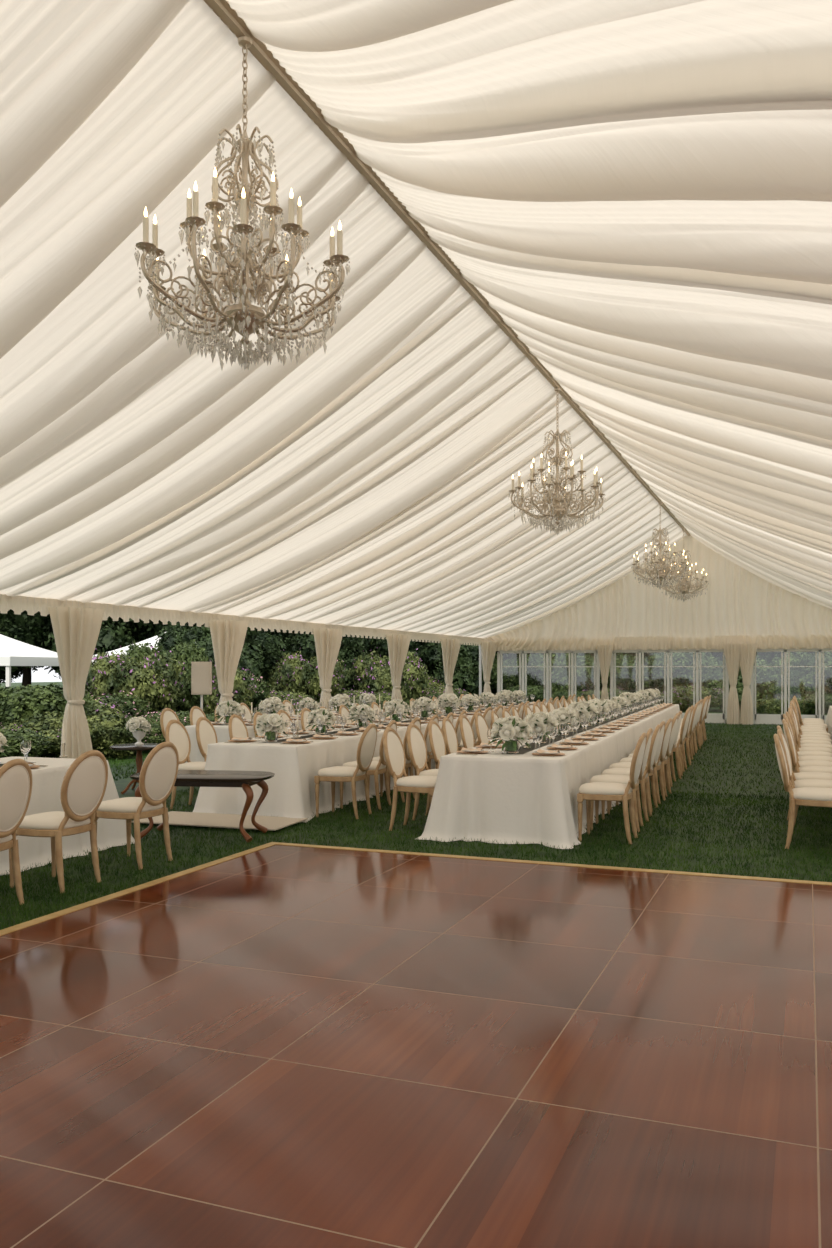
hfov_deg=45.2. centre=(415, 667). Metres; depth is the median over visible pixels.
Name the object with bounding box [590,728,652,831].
dining chair
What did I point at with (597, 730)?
place setting
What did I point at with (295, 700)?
bush
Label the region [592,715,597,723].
wine glass
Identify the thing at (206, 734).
dining chair
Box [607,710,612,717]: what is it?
wine glass
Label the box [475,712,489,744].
dining chair
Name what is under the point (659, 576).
chandelier
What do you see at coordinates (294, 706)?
bush
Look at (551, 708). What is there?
dining chair
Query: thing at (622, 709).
wine glass
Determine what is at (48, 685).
bush
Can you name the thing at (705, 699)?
dining chair
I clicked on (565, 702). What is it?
dining chair
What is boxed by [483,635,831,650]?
valance
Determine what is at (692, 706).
dining chair
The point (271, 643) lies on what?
tree
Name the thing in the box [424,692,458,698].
bush
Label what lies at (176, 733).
dining chair
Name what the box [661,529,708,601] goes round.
chandelier
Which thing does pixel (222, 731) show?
banquet table
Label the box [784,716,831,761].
dining chair
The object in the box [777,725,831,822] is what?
dining chair
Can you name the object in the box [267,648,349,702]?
bush
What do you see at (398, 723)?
place setting
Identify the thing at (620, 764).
dining chair
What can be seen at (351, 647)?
tree
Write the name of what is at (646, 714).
place setting
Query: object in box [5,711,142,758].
bush
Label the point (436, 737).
dining chair
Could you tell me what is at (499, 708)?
dining chair
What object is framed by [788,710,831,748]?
dining chair
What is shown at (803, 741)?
dining chair
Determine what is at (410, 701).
candle holder
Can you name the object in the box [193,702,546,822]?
banquet table
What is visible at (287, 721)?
wine glass
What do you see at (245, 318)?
chandelier
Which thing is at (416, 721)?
dining chair
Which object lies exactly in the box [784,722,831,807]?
dining chair
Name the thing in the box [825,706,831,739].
banquet table
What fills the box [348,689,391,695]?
bush
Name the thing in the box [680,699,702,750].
dining chair
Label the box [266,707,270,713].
wine glass
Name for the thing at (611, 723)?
place setting
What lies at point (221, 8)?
ridge beam
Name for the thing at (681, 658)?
bush
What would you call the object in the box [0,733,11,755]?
flower centerpiece
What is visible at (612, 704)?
flower centerpiece
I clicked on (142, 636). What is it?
tree
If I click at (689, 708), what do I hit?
dining chair
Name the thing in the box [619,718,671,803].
dining chair
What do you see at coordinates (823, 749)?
dining chair
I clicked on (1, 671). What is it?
tree
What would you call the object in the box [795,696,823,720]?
dining chair
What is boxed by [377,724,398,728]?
place setting
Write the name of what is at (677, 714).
dining chair
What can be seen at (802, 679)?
bush
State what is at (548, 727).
wine glass
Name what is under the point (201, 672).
sign
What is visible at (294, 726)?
wine glass
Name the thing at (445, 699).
flower centerpiece
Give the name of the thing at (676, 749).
dining chair
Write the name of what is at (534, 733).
wine glass
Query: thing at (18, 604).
valance
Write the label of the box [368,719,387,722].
place setting
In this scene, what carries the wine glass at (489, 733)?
on the banquet table at (523, 797)
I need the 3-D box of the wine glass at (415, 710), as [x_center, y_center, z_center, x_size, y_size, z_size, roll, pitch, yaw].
[-0.002,0.711,15.106,0.079,0.214,0.077,0,0,21]
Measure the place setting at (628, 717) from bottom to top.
0.055 m
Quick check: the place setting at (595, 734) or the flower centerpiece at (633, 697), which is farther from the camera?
the flower centerpiece at (633, 697)
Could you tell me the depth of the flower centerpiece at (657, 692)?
22.24 m
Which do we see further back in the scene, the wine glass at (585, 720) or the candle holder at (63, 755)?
the wine glass at (585, 720)
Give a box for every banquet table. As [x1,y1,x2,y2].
[0,756,134,875]
[185,709,382,762]
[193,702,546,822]
[416,704,679,848]
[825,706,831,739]
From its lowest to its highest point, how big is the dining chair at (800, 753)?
0.997 m
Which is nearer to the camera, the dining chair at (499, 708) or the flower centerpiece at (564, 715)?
the flower centerpiece at (564, 715)
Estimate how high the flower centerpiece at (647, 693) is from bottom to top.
0.370 m
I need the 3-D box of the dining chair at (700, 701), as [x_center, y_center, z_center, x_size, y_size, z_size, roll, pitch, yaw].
[4.962,1.085,18.473,0.606,0.997,0.481,0,0,21]
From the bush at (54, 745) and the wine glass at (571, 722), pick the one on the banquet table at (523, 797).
the wine glass at (571, 722)
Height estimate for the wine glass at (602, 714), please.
0.220 m
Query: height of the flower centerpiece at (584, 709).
0.378 m
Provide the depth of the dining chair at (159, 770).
7.95 m
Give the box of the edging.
[0,842,831,935]
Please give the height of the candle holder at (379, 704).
0.302 m
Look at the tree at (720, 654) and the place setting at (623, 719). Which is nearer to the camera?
the place setting at (623, 719)
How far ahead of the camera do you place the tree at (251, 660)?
27.91 m
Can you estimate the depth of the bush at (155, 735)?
18.32 m
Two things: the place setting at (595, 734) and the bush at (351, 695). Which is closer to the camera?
the place setting at (595, 734)
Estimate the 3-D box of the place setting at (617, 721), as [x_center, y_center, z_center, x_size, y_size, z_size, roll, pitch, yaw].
[3.053,0.790,14.709,0.316,0.055,0.435,0,0,17]
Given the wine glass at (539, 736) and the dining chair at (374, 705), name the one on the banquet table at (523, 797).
the wine glass at (539, 736)
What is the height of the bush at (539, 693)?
0.989 m
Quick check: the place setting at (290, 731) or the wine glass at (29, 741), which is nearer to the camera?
the wine glass at (29, 741)
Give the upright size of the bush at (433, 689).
0.971 m
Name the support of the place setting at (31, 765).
on the banquet table at (47, 780)
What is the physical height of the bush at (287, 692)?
0.942 m
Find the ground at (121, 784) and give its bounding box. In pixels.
[0,682,831,928]
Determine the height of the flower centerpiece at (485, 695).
0.344 m
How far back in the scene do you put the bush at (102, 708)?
19.46 m
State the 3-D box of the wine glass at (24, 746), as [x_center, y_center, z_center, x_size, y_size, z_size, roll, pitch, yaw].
[-3.282,0.719,8.391,0.074,0.199,0.072,0,0,21]
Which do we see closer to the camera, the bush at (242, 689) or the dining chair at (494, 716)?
the dining chair at (494, 716)
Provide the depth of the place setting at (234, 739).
11.05 m
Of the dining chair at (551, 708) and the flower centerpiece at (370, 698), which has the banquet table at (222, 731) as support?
the flower centerpiece at (370, 698)
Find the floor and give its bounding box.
[0,845,831,1247]
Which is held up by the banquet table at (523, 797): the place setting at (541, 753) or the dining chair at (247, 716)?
the place setting at (541, 753)
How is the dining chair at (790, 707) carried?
on the ground at (121, 784)
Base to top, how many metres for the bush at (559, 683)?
2.228 m
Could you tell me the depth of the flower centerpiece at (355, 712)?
13.52 m
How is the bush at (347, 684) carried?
on the ground at (121, 784)
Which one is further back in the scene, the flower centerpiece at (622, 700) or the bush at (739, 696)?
the bush at (739, 696)
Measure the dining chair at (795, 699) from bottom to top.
0.997 m
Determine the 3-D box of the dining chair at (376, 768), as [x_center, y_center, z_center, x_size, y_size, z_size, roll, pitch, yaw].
[-0.526,1.085,11.369,0.606,0.997,0.481,0,0,16]
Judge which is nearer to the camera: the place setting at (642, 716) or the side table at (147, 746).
the side table at (147, 746)
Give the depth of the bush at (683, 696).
32.51 m
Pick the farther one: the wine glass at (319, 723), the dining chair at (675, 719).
the dining chair at (675, 719)
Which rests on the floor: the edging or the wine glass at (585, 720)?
the edging
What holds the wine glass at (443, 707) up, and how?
on the banquet table at (291, 792)
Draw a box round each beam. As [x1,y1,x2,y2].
[204,0,689,535]
[510,647,828,649]
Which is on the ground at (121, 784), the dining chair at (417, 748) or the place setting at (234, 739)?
the dining chair at (417, 748)
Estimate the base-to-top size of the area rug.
0.012 m
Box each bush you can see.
[0,683,59,690]
[0,684,96,726]
[0,724,61,756]
[0,728,52,757]
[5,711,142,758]
[84,694,134,719]
[85,646,190,716]
[86,690,153,717]
[122,639,212,711]
[123,711,190,742]
[135,721,164,742]
[175,711,238,721]
[177,664,257,713]
[244,673,272,710]
[252,690,301,716]
[256,660,278,691]
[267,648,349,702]
[274,690,314,699]
[293,705,300,714]
[337,660,350,690]
[339,689,364,705]
[348,647,430,701]
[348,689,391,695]
[353,694,391,702]
[358,699,386,708]
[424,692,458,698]
[426,675,443,689]
[426,685,468,696]
[441,654,496,693]
[492,659,542,691]
[506,684,543,701]
[515,653,588,693]
[551,691,587,705]
[558,654,624,691]
[581,688,626,700]
[600,653,666,693]
[655,652,717,692]
[655,684,722,712]
[680,655,769,709]
[720,694,756,712]
[738,658,791,699]
[756,696,804,713]
[771,652,831,699]
[798,694,831,714]
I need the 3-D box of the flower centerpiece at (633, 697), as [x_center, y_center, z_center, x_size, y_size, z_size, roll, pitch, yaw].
[3.959,0.631,18.487,0.496,0.375,0.466,0,0,41]
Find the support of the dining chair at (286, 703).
on the ground at (121, 784)
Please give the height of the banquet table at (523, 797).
0.754 m
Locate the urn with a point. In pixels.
(134, 723)
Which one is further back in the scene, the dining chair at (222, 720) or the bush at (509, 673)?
the bush at (509, 673)
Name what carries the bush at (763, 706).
on the ground at (121, 784)
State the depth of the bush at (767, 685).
35.64 m
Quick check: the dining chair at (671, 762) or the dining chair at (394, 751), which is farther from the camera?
the dining chair at (671, 762)
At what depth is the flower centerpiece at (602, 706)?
14.57 m
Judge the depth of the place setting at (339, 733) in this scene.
12.19 m
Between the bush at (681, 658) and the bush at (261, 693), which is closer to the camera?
the bush at (261, 693)
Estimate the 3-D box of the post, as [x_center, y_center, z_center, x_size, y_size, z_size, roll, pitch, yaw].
[2.010,0.385,31.219,0.200,2.390,0.200,0,0,21]
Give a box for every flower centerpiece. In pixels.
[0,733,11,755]
[215,700,243,724]
[254,713,289,741]
[259,697,286,713]
[299,697,318,709]
[306,708,335,734]
[329,694,351,712]
[347,703,378,727]
[356,693,376,706]
[383,699,409,721]
[412,696,437,718]
[438,693,461,714]
[461,694,479,711]
[480,692,497,708]
[488,715,532,753]
[497,690,513,706]
[512,690,525,703]
[524,712,559,743]
[551,707,581,735]
[568,701,597,728]
[588,698,613,723]
[600,699,620,718]
[611,696,630,715]
[619,692,640,711]
[636,693,647,708]
[637,689,655,706]
[648,688,660,704]
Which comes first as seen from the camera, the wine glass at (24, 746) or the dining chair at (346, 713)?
the wine glass at (24, 746)
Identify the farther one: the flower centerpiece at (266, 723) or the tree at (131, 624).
the tree at (131, 624)
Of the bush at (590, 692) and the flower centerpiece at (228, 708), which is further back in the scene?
the bush at (590, 692)
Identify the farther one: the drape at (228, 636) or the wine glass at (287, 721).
the drape at (228, 636)
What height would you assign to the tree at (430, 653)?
6.036 m
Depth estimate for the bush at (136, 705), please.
20.43 m
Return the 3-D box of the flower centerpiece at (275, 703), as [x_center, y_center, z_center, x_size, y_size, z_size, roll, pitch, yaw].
[-2.255,0.632,15.714,0.488,0.371,0.466,0,0,26]
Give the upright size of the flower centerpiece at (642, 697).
0.332 m
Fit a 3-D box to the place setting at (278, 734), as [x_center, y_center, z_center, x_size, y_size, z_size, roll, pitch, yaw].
[-1.713,0.790,11.751,0.316,0.055,0.435,0,0,17]
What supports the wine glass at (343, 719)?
on the banquet table at (291, 792)
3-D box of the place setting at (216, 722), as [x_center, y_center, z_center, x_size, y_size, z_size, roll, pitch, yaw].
[-2.959,0.790,14.446,0.316,0.055,0.435,0,0,17]
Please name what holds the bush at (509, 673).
on the ground at (121, 784)
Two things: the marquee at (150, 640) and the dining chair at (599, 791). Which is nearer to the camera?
the dining chair at (599, 791)
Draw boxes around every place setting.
[3,762,45,767]
[210,721,223,724]
[224,737,257,742]
[257,733,283,738]
[280,738,313,743]
[281,729,310,734]
[307,734,338,739]
[332,723,353,727]
[332,731,359,735]
[355,727,380,731]
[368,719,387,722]
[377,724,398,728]
[397,722,410,725]
[456,747,488,754]
[476,742,501,748]
[532,749,564,756]
[547,744,577,750]
[560,739,588,745]
[571,735,597,740]
[581,731,606,736]
[590,728,614,732]
[599,725,621,729]
[606,722,628,726]
[613,720,631,723]
[620,718,639,721]
[626,716,643,719]
[632,714,648,717]
[637,712,652,715]
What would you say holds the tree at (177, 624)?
on the ground at (121, 784)
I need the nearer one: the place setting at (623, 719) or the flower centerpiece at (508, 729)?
the flower centerpiece at (508, 729)
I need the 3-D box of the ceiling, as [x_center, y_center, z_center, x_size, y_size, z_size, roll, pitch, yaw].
[0.911,-2.400,11.316,12.240,2.994,37.865,0,0,21]
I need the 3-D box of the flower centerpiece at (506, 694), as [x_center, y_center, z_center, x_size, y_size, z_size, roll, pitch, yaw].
[1.865,0.641,21.273,0.467,0.353,0.439,0,0,-20]
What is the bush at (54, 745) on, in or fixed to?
on the ground at (121, 784)
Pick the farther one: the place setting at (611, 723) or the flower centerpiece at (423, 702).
the flower centerpiece at (423, 702)
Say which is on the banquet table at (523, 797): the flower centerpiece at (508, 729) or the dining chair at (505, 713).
the flower centerpiece at (508, 729)
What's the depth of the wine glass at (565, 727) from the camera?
10.93 m
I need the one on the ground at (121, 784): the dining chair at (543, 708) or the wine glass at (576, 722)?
the dining chair at (543, 708)
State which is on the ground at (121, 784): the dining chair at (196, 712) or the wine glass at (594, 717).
the dining chair at (196, 712)
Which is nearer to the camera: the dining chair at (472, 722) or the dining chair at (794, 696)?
the dining chair at (472, 722)
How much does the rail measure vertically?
0.140 m
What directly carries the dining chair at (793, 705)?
on the ground at (121, 784)
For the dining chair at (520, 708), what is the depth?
17.15 m
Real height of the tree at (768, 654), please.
6.324 m
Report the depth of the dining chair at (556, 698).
20.46 m
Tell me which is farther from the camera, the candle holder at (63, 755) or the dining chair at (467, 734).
the dining chair at (467, 734)
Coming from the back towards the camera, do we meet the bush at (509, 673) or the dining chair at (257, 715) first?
the bush at (509, 673)
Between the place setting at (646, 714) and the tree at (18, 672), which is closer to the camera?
the place setting at (646, 714)
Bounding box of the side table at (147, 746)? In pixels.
[110,743,159,793]
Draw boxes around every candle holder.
[59,724,67,757]
[295,712,300,737]
[378,704,380,725]
[408,701,411,720]
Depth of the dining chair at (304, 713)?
14.60 m
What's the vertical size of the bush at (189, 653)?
2.255 m
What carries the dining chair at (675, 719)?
on the ground at (121, 784)
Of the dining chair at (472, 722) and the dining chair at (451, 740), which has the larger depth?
the dining chair at (472, 722)
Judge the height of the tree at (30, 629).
11.293 m
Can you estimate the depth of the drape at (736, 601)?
28.64 m
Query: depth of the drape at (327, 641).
20.38 m
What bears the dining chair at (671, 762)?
on the ground at (121, 784)
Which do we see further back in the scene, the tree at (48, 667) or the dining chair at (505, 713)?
the tree at (48, 667)
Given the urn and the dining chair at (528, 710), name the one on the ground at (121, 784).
the dining chair at (528, 710)
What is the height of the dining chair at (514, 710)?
0.997 m
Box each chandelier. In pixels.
[134,36,350,369]
[508,388,604,534]
[631,503,688,588]
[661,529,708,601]
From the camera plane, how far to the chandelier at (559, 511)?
13.53 m
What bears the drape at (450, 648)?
hanging from the rail
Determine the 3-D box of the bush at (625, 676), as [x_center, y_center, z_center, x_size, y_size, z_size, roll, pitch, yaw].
[8.545,0.466,38.585,3.603,2.188,2.573,0,0,-4]
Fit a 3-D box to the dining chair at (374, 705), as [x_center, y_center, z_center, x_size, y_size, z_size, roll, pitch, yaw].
[-0.462,1.085,17.258,0.606,0.997,0.481,0,0,18]
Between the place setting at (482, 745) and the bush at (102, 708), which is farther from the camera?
the bush at (102, 708)
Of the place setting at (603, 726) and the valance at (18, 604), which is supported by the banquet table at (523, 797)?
the place setting at (603, 726)
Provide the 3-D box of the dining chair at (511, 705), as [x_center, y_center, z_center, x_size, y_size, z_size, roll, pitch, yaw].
[1.323,1.085,16.655,0.606,0.997,0.481,0,0,17]
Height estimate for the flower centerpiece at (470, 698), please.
0.340 m
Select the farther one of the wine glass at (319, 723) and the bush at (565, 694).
the bush at (565, 694)
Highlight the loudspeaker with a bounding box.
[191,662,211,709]
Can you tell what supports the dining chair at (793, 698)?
on the ground at (121, 784)
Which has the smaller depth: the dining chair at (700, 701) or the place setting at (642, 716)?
the place setting at (642, 716)
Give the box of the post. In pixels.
[479,646,481,705]
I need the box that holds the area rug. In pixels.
[131,811,307,830]
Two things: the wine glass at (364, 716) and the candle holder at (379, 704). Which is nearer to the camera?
the wine glass at (364, 716)
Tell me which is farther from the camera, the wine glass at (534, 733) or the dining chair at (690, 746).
the dining chair at (690, 746)
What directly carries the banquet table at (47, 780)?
on the ground at (121, 784)
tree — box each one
[0,609,137,673]
[0,610,52,687]
[0,666,37,683]
[0,666,40,678]
[41,618,135,679]
[116,617,173,642]
[128,621,168,644]
[153,622,263,677]
[165,621,200,635]
[243,629,316,688]
[337,634,416,691]
[410,639,496,695]
[491,651,521,692]
[518,653,627,657]
[620,653,647,659]
[644,652,769,662]
[690,652,777,660]
[758,652,814,663]
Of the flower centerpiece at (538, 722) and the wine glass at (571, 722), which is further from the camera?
the wine glass at (571, 722)
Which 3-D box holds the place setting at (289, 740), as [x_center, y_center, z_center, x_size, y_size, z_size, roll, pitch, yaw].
[-1.294,0.790,10.907,0.316,0.055,0.435,0,0,17]
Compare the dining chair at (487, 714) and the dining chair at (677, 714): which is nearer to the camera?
the dining chair at (677, 714)
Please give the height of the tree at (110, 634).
13.947 m
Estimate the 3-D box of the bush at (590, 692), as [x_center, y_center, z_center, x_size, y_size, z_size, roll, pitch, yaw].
[6.863,1.108,35.031,2.136,0.904,2.140,0,0,-20]
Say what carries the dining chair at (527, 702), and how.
on the ground at (121, 784)
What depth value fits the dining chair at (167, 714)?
14.64 m
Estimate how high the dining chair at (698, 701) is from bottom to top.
0.997 m
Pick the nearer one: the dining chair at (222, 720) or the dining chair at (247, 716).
the dining chair at (222, 720)
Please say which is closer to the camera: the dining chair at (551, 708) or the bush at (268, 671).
the dining chair at (551, 708)
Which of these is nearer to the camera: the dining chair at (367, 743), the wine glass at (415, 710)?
the dining chair at (367, 743)
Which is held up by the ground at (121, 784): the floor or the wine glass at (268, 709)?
the floor
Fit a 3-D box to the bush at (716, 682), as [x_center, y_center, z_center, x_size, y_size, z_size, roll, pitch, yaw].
[11.257,0.516,36.234,3.441,2.089,2.457,0,0,6]
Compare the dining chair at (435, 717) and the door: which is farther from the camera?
the door
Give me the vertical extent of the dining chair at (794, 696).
0.997 m
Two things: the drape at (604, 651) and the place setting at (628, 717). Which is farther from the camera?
the drape at (604, 651)
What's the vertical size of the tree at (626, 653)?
8.956 m
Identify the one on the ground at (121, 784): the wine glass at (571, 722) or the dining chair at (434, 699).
the dining chair at (434, 699)
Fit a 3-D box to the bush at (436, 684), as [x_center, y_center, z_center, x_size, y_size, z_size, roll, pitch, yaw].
[-0.349,0.834,38.009,2.808,1.430,2.814,0,0,12]
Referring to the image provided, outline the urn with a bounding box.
[126,716,150,744]
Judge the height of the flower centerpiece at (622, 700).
0.332 m
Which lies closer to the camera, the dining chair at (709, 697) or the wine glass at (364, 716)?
the wine glass at (364, 716)
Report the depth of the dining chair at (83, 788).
7.12 m
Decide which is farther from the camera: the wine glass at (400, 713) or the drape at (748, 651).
the drape at (748, 651)
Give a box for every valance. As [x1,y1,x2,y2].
[0,594,482,645]
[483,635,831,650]
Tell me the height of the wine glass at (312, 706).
0.221 m
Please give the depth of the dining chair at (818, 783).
9.43 m
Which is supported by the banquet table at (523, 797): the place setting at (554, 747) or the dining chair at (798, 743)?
the place setting at (554, 747)
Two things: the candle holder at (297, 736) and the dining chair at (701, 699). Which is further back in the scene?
the dining chair at (701, 699)
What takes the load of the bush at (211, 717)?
on the ground at (121, 784)
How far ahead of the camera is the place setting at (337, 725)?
13.74 m
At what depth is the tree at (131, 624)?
55.28 m
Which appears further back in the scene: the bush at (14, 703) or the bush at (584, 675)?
the bush at (584, 675)
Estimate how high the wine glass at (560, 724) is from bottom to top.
0.207 m
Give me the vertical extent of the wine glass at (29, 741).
0.204 m
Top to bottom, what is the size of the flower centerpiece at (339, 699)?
0.354 m
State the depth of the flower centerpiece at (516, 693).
22.44 m
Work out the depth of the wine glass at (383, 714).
13.75 m
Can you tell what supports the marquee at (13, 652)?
on the ground at (121, 784)
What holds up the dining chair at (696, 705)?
on the ground at (121, 784)
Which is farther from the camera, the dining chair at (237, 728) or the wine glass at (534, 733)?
the dining chair at (237, 728)
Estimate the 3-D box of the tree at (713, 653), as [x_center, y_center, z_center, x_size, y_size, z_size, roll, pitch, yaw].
[14.023,-1.692,43.382,6.356,6.572,6.043,0,0,-39]
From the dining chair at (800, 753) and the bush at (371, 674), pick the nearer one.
the dining chair at (800, 753)
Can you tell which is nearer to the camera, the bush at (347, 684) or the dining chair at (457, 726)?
the dining chair at (457, 726)
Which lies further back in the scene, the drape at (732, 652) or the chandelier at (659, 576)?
the drape at (732, 652)
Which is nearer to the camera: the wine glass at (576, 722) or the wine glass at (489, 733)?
the wine glass at (489, 733)
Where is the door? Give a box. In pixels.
[750,648,831,723]
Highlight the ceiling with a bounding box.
[0,0,831,638]
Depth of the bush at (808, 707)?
31.97 m
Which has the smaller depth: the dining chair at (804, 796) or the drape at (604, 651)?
the dining chair at (804, 796)
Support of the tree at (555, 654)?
on the ground at (121, 784)
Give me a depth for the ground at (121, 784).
9.43 m
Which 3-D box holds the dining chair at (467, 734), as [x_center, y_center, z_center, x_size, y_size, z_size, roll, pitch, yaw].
[0.852,1.085,12.482,0.606,0.997,0.481,0,0,19]
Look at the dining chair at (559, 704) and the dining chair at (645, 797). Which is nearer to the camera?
the dining chair at (645, 797)
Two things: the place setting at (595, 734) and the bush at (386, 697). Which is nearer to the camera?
the place setting at (595, 734)
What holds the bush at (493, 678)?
on the ground at (121, 784)
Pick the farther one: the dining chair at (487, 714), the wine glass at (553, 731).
the dining chair at (487, 714)
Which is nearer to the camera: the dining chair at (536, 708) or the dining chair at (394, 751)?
the dining chair at (394, 751)
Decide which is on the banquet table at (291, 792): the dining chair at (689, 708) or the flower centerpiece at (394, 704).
the flower centerpiece at (394, 704)
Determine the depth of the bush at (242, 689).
24.23 m
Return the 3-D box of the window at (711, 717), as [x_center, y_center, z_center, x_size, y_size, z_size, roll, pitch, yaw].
[7.345,0.517,29.115,3.362,2.125,0.105,0,0,21]
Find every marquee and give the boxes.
[0,634,58,686]
[92,632,170,662]
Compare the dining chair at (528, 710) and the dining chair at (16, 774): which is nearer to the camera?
the dining chair at (16, 774)
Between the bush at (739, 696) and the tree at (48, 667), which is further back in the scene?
the tree at (48, 667)
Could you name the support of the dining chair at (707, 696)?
on the ground at (121, 784)
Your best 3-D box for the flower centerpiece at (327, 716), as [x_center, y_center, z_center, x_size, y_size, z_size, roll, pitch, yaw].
[-1.171,0.655,12.321,0.395,0.326,0.425,0,0,-9]
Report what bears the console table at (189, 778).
on the ground at (121, 784)
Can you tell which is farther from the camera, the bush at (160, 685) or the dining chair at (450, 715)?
the bush at (160, 685)
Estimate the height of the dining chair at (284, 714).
0.997 m
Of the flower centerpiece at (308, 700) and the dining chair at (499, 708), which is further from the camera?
the flower centerpiece at (308, 700)
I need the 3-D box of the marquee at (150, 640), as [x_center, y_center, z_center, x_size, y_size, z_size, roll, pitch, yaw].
[-9.366,0.080,38.040,5.040,3.000,5.040,0,0,4]
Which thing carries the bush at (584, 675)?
on the ground at (121, 784)
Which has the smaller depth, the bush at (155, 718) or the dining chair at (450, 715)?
the dining chair at (450, 715)
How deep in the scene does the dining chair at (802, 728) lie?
17.83 m
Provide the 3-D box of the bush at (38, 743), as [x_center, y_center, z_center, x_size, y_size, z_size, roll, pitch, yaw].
[-6.597,1.251,15.431,2.058,0.646,1.618,0,0,6]
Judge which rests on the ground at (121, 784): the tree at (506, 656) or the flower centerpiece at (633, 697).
the tree at (506, 656)
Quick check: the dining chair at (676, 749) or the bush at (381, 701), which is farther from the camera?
the bush at (381, 701)
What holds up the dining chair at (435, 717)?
on the ground at (121, 784)
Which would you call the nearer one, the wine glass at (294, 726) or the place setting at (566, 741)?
the place setting at (566, 741)
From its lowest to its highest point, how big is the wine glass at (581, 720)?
0.200 m
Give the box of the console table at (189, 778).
[130,770,274,842]
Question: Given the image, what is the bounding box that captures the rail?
[34,597,452,635]
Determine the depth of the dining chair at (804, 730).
17.16 m
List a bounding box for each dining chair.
[0,759,31,904]
[9,750,107,892]
[92,742,178,868]
[160,708,179,737]
[165,720,205,808]
[190,706,205,724]
[196,717,217,761]
[214,705,223,721]
[228,714,248,739]
[239,703,250,719]
[253,712,261,737]
[277,710,291,733]
[282,700,295,714]
[301,708,315,729]
[314,723,376,818]
[339,705,352,723]
[339,720,396,809]
[368,717,420,801]
[371,702,378,719]
[383,727,436,830]
[388,715,438,794]
[405,712,453,775]
[407,723,438,819]
[423,710,465,770]
[428,720,445,768]
[432,696,439,711]
[442,717,457,753]
[458,708,481,750]
[459,715,474,748]
[461,707,492,746]
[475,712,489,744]
[491,705,502,739]
[491,710,497,724]
[502,708,510,717]
[508,703,513,714]
[512,707,519,717]
[517,702,523,717]
[521,701,528,719]
[525,705,531,716]
[533,703,540,713]
[540,702,548,714]
[548,701,554,711]
[553,697,558,708]
[557,700,561,707]
[563,699,568,707]
[577,733,646,843]
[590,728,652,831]
[601,724,660,821]
[609,721,664,811]
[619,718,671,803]
[628,715,677,796]
[632,713,678,789]
[669,711,681,783]
[673,709,688,778]
[676,707,690,771]
[677,705,693,768]
[678,704,697,764]
[679,701,699,754]
[679,702,697,759]
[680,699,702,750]
[680,700,701,754]
[681,696,707,743]
[681,697,706,744]
[681,698,706,748]
[683,695,710,739]
[774,734,831,848]
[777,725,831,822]
[777,729,831,832]
[782,719,831,772]
[783,714,831,772]
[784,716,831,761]
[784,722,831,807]
[785,712,831,752]
[788,708,831,744]
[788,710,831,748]
[789,704,829,737]
[789,706,831,742]
[790,701,825,730]
[790,702,826,732]
[791,699,825,728]
[792,697,824,725]
[792,703,830,738]
[794,696,824,722]
[794,698,827,732]
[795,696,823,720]
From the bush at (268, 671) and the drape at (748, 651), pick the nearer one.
the drape at (748, 651)
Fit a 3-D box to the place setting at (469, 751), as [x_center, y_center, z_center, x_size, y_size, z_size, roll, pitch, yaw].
[0.538,0.790,9.611,0.316,0.055,0.435,0,0,17]
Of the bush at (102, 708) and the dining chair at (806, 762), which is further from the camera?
the bush at (102, 708)
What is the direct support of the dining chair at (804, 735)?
on the ground at (121, 784)
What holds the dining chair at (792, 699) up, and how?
on the ground at (121, 784)
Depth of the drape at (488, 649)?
30.74 m
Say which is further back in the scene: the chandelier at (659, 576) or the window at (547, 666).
the window at (547, 666)
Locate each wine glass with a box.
[20,742,28,759]
[23,740,30,761]
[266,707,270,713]
[286,720,291,736]
[291,723,297,738]
[310,703,314,709]
[317,721,322,734]
[340,717,345,730]
[361,714,366,727]
[380,712,385,719]
[398,711,402,721]
[413,708,418,715]
[428,706,432,713]
[441,705,445,714]
[487,729,493,751]
[532,732,538,751]
[536,733,542,752]
[546,726,553,746]
[550,728,556,743]
[559,723,563,741]
[562,723,568,738]
[570,720,574,737]
[573,719,579,734]
[580,718,583,733]
[583,718,588,731]
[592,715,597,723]
[600,712,605,725]
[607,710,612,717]
[614,708,618,720]
[620,707,624,718]
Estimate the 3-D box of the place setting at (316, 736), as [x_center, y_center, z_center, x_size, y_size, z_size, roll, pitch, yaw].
[-1.069,0.790,11.570,0.316,0.055,0.435,0,0,17]
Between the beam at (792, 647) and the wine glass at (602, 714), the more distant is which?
the beam at (792, 647)
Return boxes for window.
[497,650,599,702]
[610,649,728,722]
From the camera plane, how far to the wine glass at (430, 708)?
15.74 m
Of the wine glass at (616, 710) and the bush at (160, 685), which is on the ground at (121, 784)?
the bush at (160, 685)
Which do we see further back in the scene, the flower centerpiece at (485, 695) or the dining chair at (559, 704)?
the flower centerpiece at (485, 695)
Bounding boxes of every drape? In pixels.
[48,607,103,758]
[208,620,247,703]
[313,628,343,710]
[386,634,410,699]
[441,638,460,706]
[480,642,496,704]
[488,535,831,648]
[597,645,612,700]
[723,644,740,723]
[740,643,756,724]
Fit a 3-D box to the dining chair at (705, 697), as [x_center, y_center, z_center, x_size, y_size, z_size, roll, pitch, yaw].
[5.633,1.085,20.461,0.606,0.997,0.481,0,0,22]

